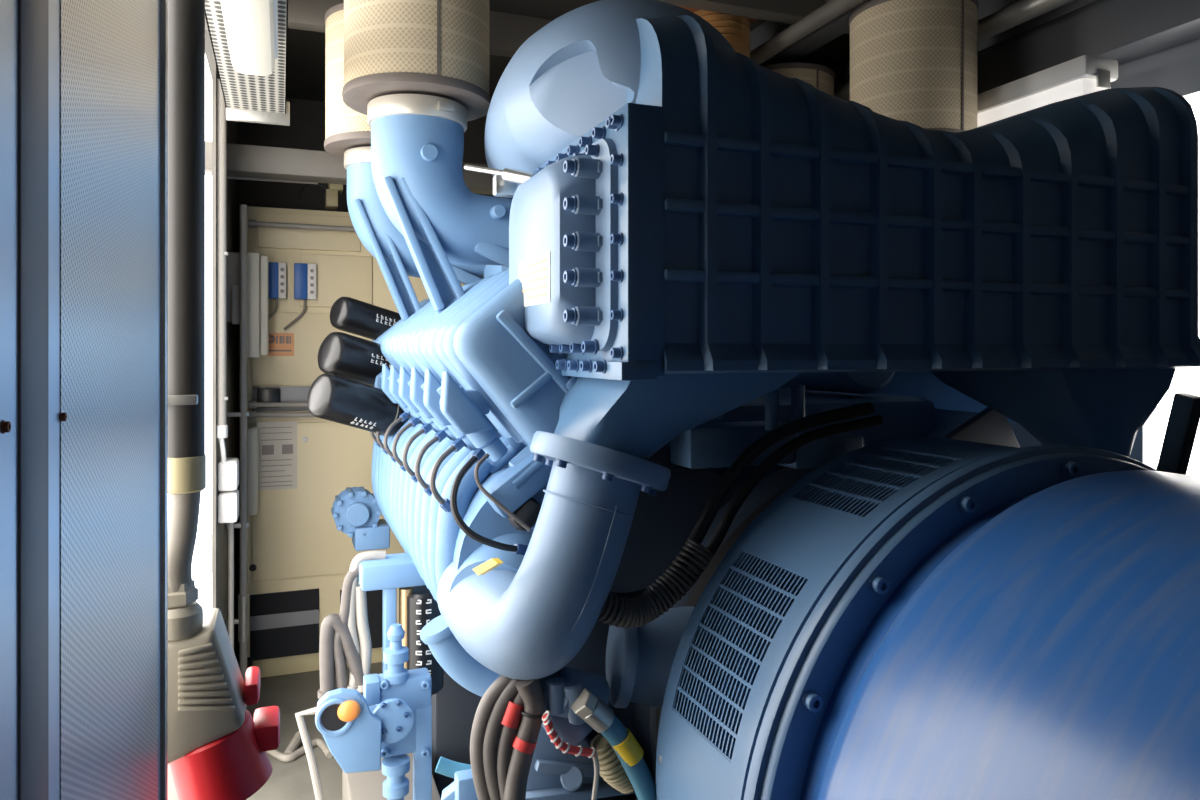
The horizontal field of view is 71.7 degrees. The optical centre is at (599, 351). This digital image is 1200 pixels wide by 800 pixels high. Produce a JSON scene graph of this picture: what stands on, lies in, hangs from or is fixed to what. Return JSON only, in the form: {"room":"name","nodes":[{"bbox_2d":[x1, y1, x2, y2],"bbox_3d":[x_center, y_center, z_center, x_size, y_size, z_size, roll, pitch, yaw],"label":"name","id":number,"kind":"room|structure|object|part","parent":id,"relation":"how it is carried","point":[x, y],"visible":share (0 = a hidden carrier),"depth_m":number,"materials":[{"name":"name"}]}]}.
{"room":"mechanical room","nodes":[
{"label":"mechanical room","id":0,"kind":"room"},
{"bbox_2d":[205,17,236,652],"bbox_3d":[-0.698,0.070,1.232,0.140,2.660,6.000,0,0,-21],"label":"wall","id":1,"kind":"structure","parent":0,"point":[219,531],"depth_m":3.07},
{"bbox_2d":[0,0,167,799],"bbox_3d":[-0.388,0.180,0.587,0.036,2.440,0.975,0,0,-21],"label":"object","id":2,"kind":"structure","parent":1,"relation":"in","point":[84,83],"depth_m":0.62,"materials":[{"name":"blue metal"}]},
{"bbox_3d":[-0.452,0.175,0.781,0.005,2.410,0.470,0,0,-21],"label":"perforated panel","id":3,"kind":"part","parent":2,"relation":"part of","materials":[{"name":"blue metal"}]},
{"bbox_2d":[168,0,205,493],"bbox_3d":[-0.604,-0.421,1.180,0.079,1.239,0.063,0,0,-21],"label":"conduit riser","id":4,"kind":"object","parent":1,"relation":"attached to","point":[186,18],"visible":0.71,"depth_m":1.16,"materials":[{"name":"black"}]},
{"bbox_2d":[168,491,279,799],"bbox_3d":[-0.555,0.423,1.207,0.168,0.462,0.129,0,0,-21],"label":"plug","id":5,"kind":"object","parent":4,"relation":"attached to","point":[217,751],"visible":0.84,"depth_m":1.16,"materials":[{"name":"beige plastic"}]},
{"bbox_2d":[216,79,227,463],"bbox_3d":[-1.256,-0.261,2.754,0.042,1.278,0.045,0,0,39],"label":"conduit pipe","id":6,"kind":"object","parent":1,"relation":"attached to","point":[221,427],"visible":0.96,"depth_m":2.74,"materials":[{"name":"white plastic"}]},
{"bbox_2d":[217,458,238,523],"bbox_3d":[-1.263,0.469,2.820,0.063,0.209,0.110,0,0,-21],"label":"outlet box","id":7,"kind":"object","parent":1,"relation":"attached to","point":[227,473],"visible":0.99,"depth_m":2.77,"materials":[{"name":"white plastic"}]},
{"bbox_2d":[228,523,233,649],"bbox_3d":[-1.269,0.977,2.855,0.018,0.807,0.018,0,0,-21],"label":"conduit pipe","id":8,"kind":"object","parent":7,"relation":"attached to","point":[230,525],"visible":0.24,"depth_m":2.85,"materials":[{"name":"grey metal"}]},
{"bbox_2d":[227,252,239,324],"bbox_3d":[-1.428,-0.249,3.265,0.074,0.283,0.080,0,0,-21],"label":"junction box","id":9,"kind":"object","parent":1,"relation":"attached to","point":[233,258],"visible":0.66,"depth_m":3.25,"materials":[{"name":"grey metal"}]},
{"bbox_2d":[226,204,248,707],"bbox_3d":[-1.402,0.405,3.211,0.083,1.950,0.039,0,0,-21],"label":"conduit pipe","id":10,"kind":"object","parent":1,"relation":"attached to","point":[242,620],"visible":0.94,"depth_m":3.21,"materials":[{"name":"metal"}]},
{"bbox_2d":[227,176,317,183],"bbox_3d":[-1.318,-0.698,3.350,0.341,0.022,0.020,0,0,-21],"label":"rod","id":11,"kind":"object","parent":1,"relation":"attached to","point":[239,178],"visible":0.42,"depth_m":3.34,"materials":[{"name":"grey metal"}]},
{"bbox_2d":[288,0,844,88],"bbox_3d":[-0.154,-1.190,3.192,2.600,0.140,0.070,0,0,-21],"label":"trim","id":12,"kind":"structure","parent":1,"relation":"attached to","point":[508,32],"depth_m":3.07,"materials":[{"name":"paint"}]},
{"bbox_2d":[657,0,849,33],"bbox_3d":[0.079,-1.190,2.585,2.600,0.140,0.070,0,0,-21],"label":"trim","id":13,"kind":"structure","parent":1,"relation":"attached to","point":[791,12],"depth_m":2.74,"materials":[{"name":"paint"}]},
{"bbox_2d":[168,640,382,799],"bbox_3d":[0.367,1.430,1.694,2.900,0.060,6.100,0,0,-21],"label":"floor","id":14,"kind":"structure","parent":0,"point":[293,693],"depth_m":2.99,"materials":[{"name":"beige concrete"}]},
{"bbox_2d":[266,731,332,761],"bbox_3d":[-1.062,1.379,2.897,0.242,0.048,0.171,0,0,-21],"label":"cable","id":15,"kind":"object","parent":14,"relation":"on","point":[291,753],"visible":0.77,"depth_m":2.87,"materials":[{"name":"grey rubber"}]},
{"bbox_2d":[295,707,324,799],"bbox_3d":[-0.780,1.176,2.271,0.105,0.411,0.021,0,0,-21],"label":"handle","id":16,"kind":"object","parent":14,"relation":"on","point":[312,762],"visible":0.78,"depth_m":2.26,"materials":[{"name":"grey metal"}]},
{"bbox_2d":[247,206,463,677],"bbox_3d":[-0.897,0.390,3.962,1.436,2.020,0.460,0,0,-21],"label":"tall cabinet","id":17,"kind":"object","parent":14,"relation":"on","point":[298,559],"visible":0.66,"depth_m":3.60,"materials":[{"name":"beige metal"}]},
{"bbox_2d":[247,426,258,515],"bbox_3d":[-1.452,0.495,3.473,0.042,0.362,0.125,0,0,-21],"label":"duct","id":18,"kind":"object","parent":17,"relation":"attached to","point":[253,431],"visible":0.98,"depth_m":3.42,"materials":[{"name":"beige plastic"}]},
{"bbox_2d":[247,252,268,357],"bbox_3d":[-1.420,-0.189,3.442,0.082,0.426,0.205,0,0,-21],"label":"box","id":19,"kind":"object","parent":17,"relation":"attached to","point":[257,266],"visible":0.95,"depth_m":3.35,"materials":[{"name":"beige plastic"}]},
{"bbox_3d":[-1.397,-0.189,3.457,0.030,0.406,0.195,0,0,-21],"label":"lid","id":20,"kind":"part","parent":19,"relation":"part of","materials":[{"name":"beige plastic"}]},
{"bbox_3d":[-1.412,0.196,3.536,0.092,0.085,0.035,0,0,-21],"label":"handle","id":21,"kind":"part","parent":17,"relation":"part of","materials":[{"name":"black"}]},
{"bbox_2d":[257,421,296,490],"bbox_3d":[-1.383,0.444,3.557,0.160,0.291,0.004,0,0,-21],"label":"notice sheet","id":22,"kind":"object","parent":17,"relation":"attached to","point":[277,440],"visible":0.98,"depth_m":3.56,"materials":[{"name":"beige paper"}]},
{"bbox_2d":[261,427,292,486],"bbox_3d":[-1.383,0.449,3.555,0.128,0.253,0.001,0,0,-21],"label":"print","id":23,"kind":"object","parent":22,"relation":"attached to","point":[276,442],"depth_m":3.55,"materials":[{"name":"beige paper"}]},
{"bbox_2d":[269,262,285,318],"bbox_3d":[-1.401,-0.238,3.533,0.120,0.287,0.036,0,0,-21],"label":"module","id":24,"kind":"object","parent":17,"relation":"attached to","point":[277,271],"visible":0.82,"depth_m":3.53,"materials":[{"name":"blue plastic"}]},
{"bbox_2d":[248,401,307,407],"bbox_3d":[-1.243,0.224,3.587,0.507,0.038,0.061,0,0,-21],"label":"rod","id":25,"kind":"object","parent":17,"relation":"attached to","point":[251,404],"visible":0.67,"depth_m":3.51,"materials":[{"name":"grey metal"}]},
{"bbox_2d":[266,333,293,355],"bbox_3d":[-1.372,-0.032,3.559,0.113,0.099,0.008,0,0,-21],"label":"warning label","id":26,"kind":"object","parent":17,"relation":"attached to","point":[280,344],"visible":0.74,"depth_m":3.56,"materials":[{"name":"brown paper"}]},
{"bbox_2d":[269,335,290,350],"bbox_3d":[-1.377,-0.038,3.557,0.102,0.071,0.008,0,0,-21],"label":"print","id":27,"kind":"object","parent":26,"relation":"attached to","point":[276,342],"depth_m":3.56,"materials":[{"name":"orange paper"}]},
{"bbox_2d":[248,411,314,418],"bbox_3d":[-1.243,0.268,3.587,0.507,0.041,0.061,0,0,-21],"label":"rod","id":28,"kind":"object","parent":17,"relation":"attached to","point":[252,414],"visible":0.57,"depth_m":3.52,"materials":[{"name":"grey metal"}]},
{"bbox_3d":[-1.274,0.202,3.612,0.443,0.106,0.010,0,0,-21],"label":"recess panel","id":29,"kind":"part","parent":17,"relation":"part of","materials":[{"name":"grey metal"}]},
{"bbox_2d":[283,263,315,329],"bbox_3d":[-1.293,-0.237,3.574,0.134,0.288,0.036,0,0,-21],"label":"module","id":30,"kind":"object","parent":17,"relation":"attached to","point":[304,273],"visible":1,"depth_m":3.57,"materials":[{"name":"blue plastic"}]},
{"bbox_2d":[248,220,355,231],"bbox_3d":[-1.243,-0.540,3.587,0.507,0.032,0.061,0,0,-21],"label":"rod","id":31,"kind":"object","parent":17,"relation":"attached to","point":[251,223],"visible":0.93,"depth_m":3.55,"materials":[{"name":"grey metal"}]},
{"bbox_3d":[-1.262,-0.521,3.614,0.420,0.153,0.016,0,0,-21],"label":"door","id":32,"kind":"part","parent":17,"relation":"part of","materials":[{"name":"beige paint"}]},
{"bbox_3d":[-1.249,-0.014,3.619,0.495,0.313,0.016,0,0,-21],"label":"door","id":33,"kind":"part","parent":17,"relation":"part of","materials":[{"name":"beige paint"}]},
{"bbox_2d":[299,183,328,199],"bbox_3d":[-1.240,-0.691,3.626,0.144,0.099,0.012,0,0,-21],"label":"loose wire","id":34,"kind":"object","parent":17,"relation":"on","point":[318,184],"visible":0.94,"depth_m":3.61,"materials":[{"name":"black rubber"}]},
{"bbox_3d":[-1.150,0.641,3.657,0.707,0.670,0.016,0,0,-21],"label":"door","id":35,"kind":"part","parent":17,"relation":"part of","materials":[{"name":"beige paint"}]},
{"bbox_2d":[325,183,342,209],"bbox_3d":[-1.187,-0.731,3.701,0.071,0.181,0.140,0,0,-21],"label":"box","id":36,"kind":"object","parent":17,"relation":"on","point":[331,194],"visible":0.7,"depth_m":3.64,"materials":[{"name":"beige"}]},
{"bbox_3d":[-1.159,-0.311,3.653,0.303,0.229,0.016,0,0,-21],"label":"door","id":37,"kind":"part","parent":17,"relation":"part of","materials":[{"name":"beige paint"}]},
{"bbox_2d":[342,753,440,799],"bbox_3d":[-0.558,1.295,2.249,0.230,0.210,0.600,0,0,-21],"label":"box","id":38,"kind":"object","parent":14,"relation":"on","point":[368,785],"visible":0.19,"depth_m":2.29,"materials":[{"name":"paint"}]},
{"bbox_2d":[363,623,431,799],"bbox_3d":[-0.504,0.977,2.055,0.175,0.588,0.142,0,0,-21],"label":"valve","id":39,"kind":"object","parent":38,"relation":"on","point":[400,697],"visible":0.93,"depth_m":2.06,"materials":[{"name":"blue paint"}]},
{"bbox_2d":[315,688,381,772],"bbox_3d":[-0.587,0.892,1.939,0.150,0.199,0.059,0,0,-21],"label":"lifting lug","id":40,"kind":"object","parent":39,"relation":"attached to","point":[355,745],"depth_m":1.94,"materials":[{"name":"blue paint"}]},
{"bbox_3d":[-0.583,0.834,1.927,0.052,0.048,0.033,0,0,-21],"label":"hose cap","id":41,"kind":"part","parent":40,"relation":"part of","materials":[{"name":"orange plastic"}]},
{"bbox_3d":[-0.510,0.751,2.075,0.062,0.138,0.062,0,0,-21],"label":"stem","id":42,"kind":"part","parent":39,"relation":"part of","materials":[{"name":"blue paint"}]},
{"bbox_3d":[-0.505,1.140,2.055,0.068,0.260,0.068,0,0,-21],"label":"stem","id":43,"kind":"part","parent":39,"relation":"part of","materials":[{"name":"blue paint"}]},
{"bbox_3d":[-0.449,1.079,2.098,0.042,0.378,0.040,0,0,-21],"label":"post","id":44,"kind":"part","parent":39,"relation":"part of","materials":[{"name":"blue metal"}]},
{"bbox_2d":[413,585,635,799],"bbox_3d":[0.386,1.070,2.023,1.310,0.660,3.100,0,0,-21],"label":"base frame","id":45,"kind":"object","parent":14,"relation":"on","point":[454,707],"visible":0.02,"depth_m":2.51,"materials":[{"name":"grey paint"}]},
{"bbox_3d":[-0.056,1.070,2.978,1.170,0.660,0.600,0,0,-21],"label":"sump tank","id":46,"kind":"part","parent":45,"relation":"part of","materials":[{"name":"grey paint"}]},
{"bbox_2d":[331,265,1019,799],"bbox_3d":[0.227,0.425,2.637,1.963,1.670,2.195,0,0,-21],"label":"engine","id":47,"kind":"object","parent":45,"relation":"on","point":[459,481],"depth_m":1.74,"materials":[{"name":"blue paint"}]},
{"bbox_2d":[318,332,390,386],"bbox_3d":[-0.781,0.038,2.765,0.150,0.207,0.306,0,0,43],"label":"filter","id":48,"kind":"object","parent":47,"relation":"attached to","point":[341,354],"visible":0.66,"depth_m":2.67,"materials":[{"name":"black metal"}]},
{"bbox_2d":[307,373,403,436],"bbox_3d":[-0.766,0.170,2.612,0.145,0.210,0.301,0,0,43],"label":"filter","id":49,"kind":"object","parent":47,"relation":"attached to","point":[331,397],"visible":0.87,"depth_m":2.54,"materials":[{"name":"black metal"}]},
{"bbox_2d":[330,297,400,339],"bbox_3d":[-0.799,-0.101,2.918,0.122,0.176,0.296,0,0,42],"label":"filter","id":50,"kind":"object","parent":47,"relation":"attached to","point":[347,314],"visible":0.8,"depth_m":2.84,"materials":[{"name":"black metal"}]},
{"bbox_2d":[358,553,442,694],"bbox_3d":[-0.557,0.764,2.327,0.227,0.368,0.155,0,0,-21],"label":"bracket","id":51,"kind":"object","parent":47,"relation":"attached to","point":[418,607],"visible":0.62,"depth_m":2.28,"materials":[{"name":"blue metal"}]},
{"bbox_2d":[318,614,363,699],"bbox_3d":[-0.710,0.836,2.298,0.137,0.228,0.054,0,0,-21],"label":"hose","id":52,"kind":"object","parent":51,"relation":"attached to","point":[332,623],"visible":0.8,"depth_m":2.27,"materials":[{"name":"grey rubber"}]},
{"bbox_2d":[334,567,358,688],"bbox_3d":[-0.681,0.770,2.309,0.124,0.372,0.043,0,0,-21],"label":"hose","id":53,"kind":"object","parent":51,"relation":"attached to","point":[341,674],"visible":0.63,"depth_m":2.29,"materials":[{"name":"grey rubber"}]},
{"bbox_2d":[356,584,371,691],"bbox_3d":[-0.662,0.797,2.317,0.048,0.296,0.043,0,0,-21],"label":"hose","id":54,"kind":"object","parent":51,"relation":"attached to","point":[362,624],"visible":0.71,"depth_m":2.30,"materials":[{"name":"grey rubber"}]},
{"bbox_2d":[347,551,385,689],"bbox_3d":[-0.655,0.752,2.319,0.110,0.390,0.038,0,0,-21],"label":"hose","id":55,"kind":"object","parent":51,"relation":"attached to","point":[369,555],"visible":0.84,"depth_m":2.30,"materials":[{"name":"white rubber"}]},
{"bbox_2d":[407,585,442,694],"bbox_3d":[-0.494,0.808,2.328,0.107,0.280,0.107,0,0,-21],"label":"canister","id":56,"kind":"object","parent":51,"relation":"on","point":[422,608],"depth_m":2.28,"materials":[{"name":"black metal"}]},
{"bbox_2d":[347,162,485,320],"bbox_3d":[-0.610,-0.373,2.830,0.486,0.538,0.252,0,0,-21],"label":"intake elbow","id":57,"kind":"object","parent":47,"relation":"attached to","point":[371,223],"visible":0.38,"depth_m":2.71,"materials":[{"name":"blue paint"}]},
{"bbox_2d":[324,3,370,169],"bbox_3d":[-0.726,-0.859,2.791,0.384,0.496,0.384,0,0,-21],"label":"filter","id":58,"kind":"object","parent":57,"relation":"on","point":[347,130],"visible":0.3,"depth_m":2.65,"materials":[{"name":"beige metal"}]},
{"bbox_2d":[371,114,511,310],"bbox_3d":[-0.363,-0.365,2.229,0.486,0.518,0.252,0,0,-21],"label":"intake elbow","id":59,"kind":"object","parent":47,"relation":"attached to","point":[417,160],"visible":0.83,"depth_m":2.11,"materials":[{"name":"blue paint"}]},
{"bbox_2d":[342,0,490,131],"bbox_3d":[-0.480,-0.840,2.190,0.384,0.496,0.384,0,0,-21],"label":"filter","id":60,"kind":"object","parent":59,"relation":"on","point":[416,57],"visible":0.8,"depth_m":2.04,"materials":[{"name":"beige metal"}]},
{"bbox_2d":[437,431,670,679],"bbox_3d":[-0.088,0.365,1.554,0.350,0.459,0.477,0,0,-21],"label":"pipe","id":61,"kind":"object","parent":47,"relation":"attached to","point":[528,623],"visible":0.97,"depth_m":1.39,"materials":[{"name":"blue metal"}]},
{"bbox_2d":[470,675,517,799],"bbox_3d":[-0.185,0.692,1.472,0.092,0.253,0.036,0,0,-21],"label":"power cable","id":62,"kind":"object","parent":61,"relation":"hanging from","point":[490,697],"visible":0.69,"depth_m":1.45,"materials":[{"name":"grey rubber"}]},
{"bbox_2d":[483,679,517,799],"bbox_3d":[-0.169,0.698,1.465,0.082,0.248,0.036,0,0,-21],"label":"power cable","id":63,"kind":"object","parent":61,"relation":"hanging from","point":[494,726],"visible":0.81,"depth_m":1.44,"materials":[{"name":"grey rubber"}]},
{"bbox_2d":[497,692,523,799],"bbox_3d":[-0.149,0.703,1.460,0.070,0.227,0.035,0,0,-21],"label":"power cable","id":64,"kind":"object","parent":61,"relation":"hanging from","point":[511,719],"visible":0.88,"depth_m":1.44,"materials":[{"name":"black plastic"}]},
{"bbox_2d":[503,679,544,799],"bbox_3d":[-0.133,0.690,1.453,0.081,0.246,0.050,0,0,-21],"label":"power cable","id":65,"kind":"object","parent":61,"relation":"hanging from","point":[524,744],"visible":0.91,"depth_m":1.44,"materials":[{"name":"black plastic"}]},
{"bbox_2d":[606,402,873,606],"bbox_3d":[0.243,0.276,1.550,0.643,0.353,0.025,0,0,-21],"label":"cable","id":66,"kind":"object","parent":61,"relation":"attached to","point":[759,446],"visible":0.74,"depth_m":1.55,"materials":[{"name":"black rubber"}]},
{"bbox_2d":[539,665,609,745],"bbox_3d":[-0.075,0.642,1.516,0.188,0.168,0.124,0,0,19],"label":"motor","id":67,"kind":"object","parent":47,"relation":"attached to","point":[561,689],"visible":0.49,"depth_m":1.48,"materials":[{"name":"blue paint"}]},
{"bbox_2d":[542,711,595,757],"bbox_3d":[-0.054,0.667,1.447,0.097,0.094,0.019,0,0,-21],"label":"corrugated hose","id":68,"kind":"object","parent":67,"relation":"attached to","point":[558,742],"visible":1,"depth_m":1.44,"materials":[{"name":"red plastic"}]},
{"bbox_2d":[591,751,599,799],"bbox_3d":[-0.008,0.747,1.464,0.016,0.086,0.010,0,0,-21],"label":"lead","id":69,"kind":"object","parent":68,"relation":"hanging from","point":[595,759],"visible":1,"depth_m":1.46,"materials":[{"name":"grey rubber"}]},
{"bbox_2d":[571,688,656,799],"bbox_3d":[0.035,0.727,1.465,0.174,0.272,0.054,0,0,-15],"label":"hose","id":70,"kind":"object","parent":47,"relation":"attached to","point":[588,706],"visible":1,"depth_m":1.45,"materials":[{"name":"blue rubber"},{"name":"steel"},{"name":"yellow plastic"}]},
{"bbox_2d":[591,733,633,793],"bbox_3d":[0.029,0.752,1.522,0.097,0.114,0.073,0,0,-21],"label":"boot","id":71,"kind":"object","parent":70,"relation":"attached to","point":[612,771],"visible":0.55,"depth_m":1.49,"materials":[{"name":"beige"}]},
{"bbox_3d":[0.372,0.170,1.776,0.435,0.163,0.150,0,0,-21],"label":"bracket","id":72,"kind":"part","parent":47,"relation":"part of","materials":[{"name":"blue metal"}]},
{"bbox_3d":[0.492,0.515,1.913,1.429,0.769,0.024,0,0,-21],"label":"plate","id":73,"kind":"part","parent":47,"relation":"part of","materials":[{"name":"paint"}]},
{"bbox_2d":[485,0,1199,457],"bbox_3d":[0.441,-0.232,2.012,1.420,0.955,1.113,0,0,-21],"label":"cooler","id":74,"kind":"object","parent":47,"relation":"on","point":[700,228],"visible":0.96,"depth_m":1.47,"materials":[{"name":"blue paint"}]},
{"bbox_2d":[464,164,535,197],"bbox_3d":[-0.201,-0.372,1.773,0.198,0.076,0.068,0,0,41],"label":"bracket","id":75,"kind":"object","parent":74,"relation":"attached to","point":[505,181],"visible":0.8,"depth_m":1.77,"materials":[{"name":"silver metal"}]},
{"bbox_3d":[-0.119,-0.127,1.495,0.002,0.086,0.196,0,0,-21],"label":"rating plate","id":76,"kind":"part","parent":74,"relation":"part of","materials":[{"name":"beige paper"}]},
{"bbox_2d":[765,388,778,430],"bbox_3d":[0.342,0.111,1.653,0.028,0.090,0.027,0,0,-21],"label":"support post","id":77,"kind":"object","parent":74,"relation":"attached to","point":[772,398],"visible":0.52,"depth_m":1.64,"materials":[{"name":"metal"}]},
{"bbox_2d":[791,385,804,420],"bbox_3d":[0.399,0.112,1.674,0.028,0.091,0.027,0,0,-21],"label":"support post","id":78,"kind":"object","parent":74,"relation":"attached to","point":[797,391],"visible":0.7,"depth_m":1.66,"materials":[{"name":"metal"}]},
{"bbox_3d":[0.886,-0.420,2.571,0.442,0.401,0.230,0,0,-21],"label":"intake elbow","id":79,"kind":"object","parent":47,"relation":"attached to","visible":0},
{"bbox_2d":[849,0,977,131],"bbox_3d":[0.980,-0.818,2.607,0.384,0.496,0.384,0,0,-21],"label":"filter","id":80,"kind":"object","parent":79,"relation":"on","point":[912,61],"visible":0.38,"depth_m":2.44,"materials":[{"name":"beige metal"}]},
{"bbox_3d":[0.624,-0.420,3.198,0.442,0.401,0.230,0,0,-21],"label":"intake elbow","id":81,"kind":"object","parent":47,"relation":"attached to","visible":0},
{"bbox_2d":[762,62,834,95],"bbox_3d":[0.718,-0.818,3.234,0.384,0.496,0.384,0,0,-21],"label":"filter","id":82,"kind":"object","parent":81,"relation":"on","point":[822,78],"visible":0.13,"depth_m":3.06,"materials":[{"name":"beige metal"}]},
{"bbox_2d":[656,437,1199,799],"bbox_3d":[0.944,0.777,0.861,1.180,1.245,1.770,0,0,-21],"label":"generator","id":83,"kind":"object","parent":45,"relation":"on","point":[911,618],"visible":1,"depth_m":1.10,"materials":[{"name":"blue paint"}]},
{"bbox_2d":[673,550,808,761],"bbox_3d":[0.230,0.486,1.368,0.147,0.270,0.204,0,0,-21],"label":"ventilation grille","id":84,"kind":"object","parent":83,"relation":"attached to","point":[732,640],"depth_m":1.36,"materials":[{"name":"metal"}]},
{"bbox_2d":[603,415,882,617],"bbox_3d":[0.262,0.303,1.568,0.661,0.351,0.021,0,0,-21],"label":"cable","id":85,"kind":"object","parent":83,"relation":"attached to","point":[799,441],"visible":0.63,"depth_m":1.58,"materials":[{"name":"black rubber"}]},
{"bbox_2d":[597,539,712,627],"bbox_3d":[0.087,0.415,1.485,0.251,0.148,0.056,0,0,-21],"label":"corrugated sleeve","id":86,"kind":"object","parent":85,"relation":"attached to","point":[640,610],"visible":0.85,"depth_m":1.47,"materials":[{"name":"black plastic"}]},
{"bbox_2d":[792,447,961,517],"bbox_3d":[0.484,0.228,1.465,0.214,0.092,0.204,0,0,-21],"label":"ventilation grille","id":87,"kind":"object","parent":83,"relation":"attached to","point":[860,484],"depth_m":1.45,"materials":[{"name":"metal"}]},
{"bbox_2d":[1156,393,1199,474],"bbox_3d":[1.323,0.740,2.079,0.040,1.288,0.348,0,0,-21],"label":"brace","id":88,"kind":"object","parent":14,"relation":"on","point":[1184,417],"visible":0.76,"depth_m":1.94,"materials":[{"name":"black metal"}]},
{"bbox_2d":[237,98,512,639],"bbox_3d":[-0.611,0.070,4.521,2.700,2.660,0.080,0,0,-21],"label":"wall","id":89,"kind":"structure","parent":0,"point":[306,130],"depth_m":4.12,"materials":[{"name":"paint"}]},
{"bbox_2d":[205,141,492,194],"bbox_3d":[-0.271,-0.710,3.495,2.600,0.100,0.120,0,0,-21],"label":"ceiling beam","id":90,"kind":"structure","parent":89,"relation":"attached to","point":[245,161],"depth_m":3.10,"materials":[{"name":"metal"}]},
{"bbox_2d":[749,0,864,63],"bbox_3d":[0.581,-1.077,3.008,0.056,0.056,3.600,0,0,-21],"label":"ceiling pipe","id":91,"kind":"object","parent":89,"relation":"attached to","point":[832,9],"visible":0.48,"depth_m":2.73,"materials":[{"name":"metal"}]},
{"bbox_2d":[834,0,1073,99],"bbox_3d":[0.982,-1.010,3.162,0.064,0.064,3.600,0,0,-21],"label":"ceiling pipe","id":92,"kind":"object","parent":89,"relation":"attached to","point":[1017,13],"visible":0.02,"depth_m":2.48,"materials":[{"name":"metal"}]},
{"bbox_2d":[205,0,849,117],"bbox_3d":[0.461,-1.290,1.730,2.700,0.060,6.100,0,0,-21],"label":"ceiling","id":93,"kind":"structure","parent":0,"point":[305,49],"depth_m":3.49,"materials":[{"name":"paint"}]},
{"bbox_2d":[205,0,289,125],"bbox_3d":[-0.687,-0.951,1.622,0.164,0.618,1.520,0,0,-21],"label":"ceiling light","id":94,"kind":"object","parent":93,"relation":"hanging from","point":[247,98],"visible":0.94,"depth_m":2.07,"materials":[{"name":"metal"}]},
{"bbox_2d":[221,0,277,75],"bbox_3d":[-0.507,-0.612,1.171,0.095,0.075,1.256,0,0,-21],"label":"lamp","id":95,"kind":"object","parent":94,"relation":"hanging from","point":[251,26],"visible":1,"depth_m":1.52,"materials":[{"name":"white plastic"}]},
{"bbox_3d":[-0.956,-0.674,2.322,0.164,0.065,0.020,0,0,-21],"label":"plate","id":96,"kind":"part","parent":94,"relation":"part of","materials":[{"name":"metal"}]},
{"bbox_2d":[679,6,756,57],"bbox_3d":[0.403,-1.022,2.886,0.334,0.475,0.334,0,0,-21],"label":"exhaust bellows","id":97,"kind":"object","parent":93,"relation":"attached to","point":[736,29],"visible":0.16,"depth_m":2.79,"materials":[{"name":"metal"}]},
{"bbox_2d":[845,0,1199,469],"bbox_3d":[1.673,0.070,2.142,0.060,2.660,6.000,0,0,-21],"label":"wall","id":98,"kind":"structure","parent":0,"point":[1177,68],"depth_m":2.38,"materials":[{"name":"grey paint"}]},
{"bbox_2d":[977,55,1117,126],"bbox_3d":[1.147,-0.740,2.844,0.130,0.135,1.256,0,0,-21],"label":"lamp","id":99,"kind":"object","parent":98,"relation":"attached to","point":[1085,74],"visible":0.34,"depth_m":2.35,"materials":[{"name":"white plastic"}]},
{"bbox_2d":[977,78,1110,126],"bbox_3d":[1.147,-0.713,2.844,0.118,0.081,1.226,0,0,-21],"label":"diffuser","id":100,"kind":"object","parent":99,"relation":"attached to","point":[1052,90],"depth_m":2.39,"materials":[{"name":"white plastic"}]},
{"bbox_2d":[977,0,1199,93],"bbox_3d":[1.580,-0.920,2.106,0.140,0.160,6.000,0,0,-21],"label":"ceiling beam","id":101,"kind":"structure","parent":98,"relation":"attached to","point":[1124,31],"depth_m":2.36,"materials":[{"name":"metal"}]},
{"label":"outside","id":102,"kind":"structure","parent":0,"visible":0},
{"bbox_2d":[192,535,211,605],"bbox_3d":[-3.751,1.650,0.703,5.500,0.100,12.000,0,0,-21],"label":"ground","id":103,"kind":"structure","parent":102,"point":[202,555],"depth_m":6.28,"materials":[{"name":"white"}]}
]}

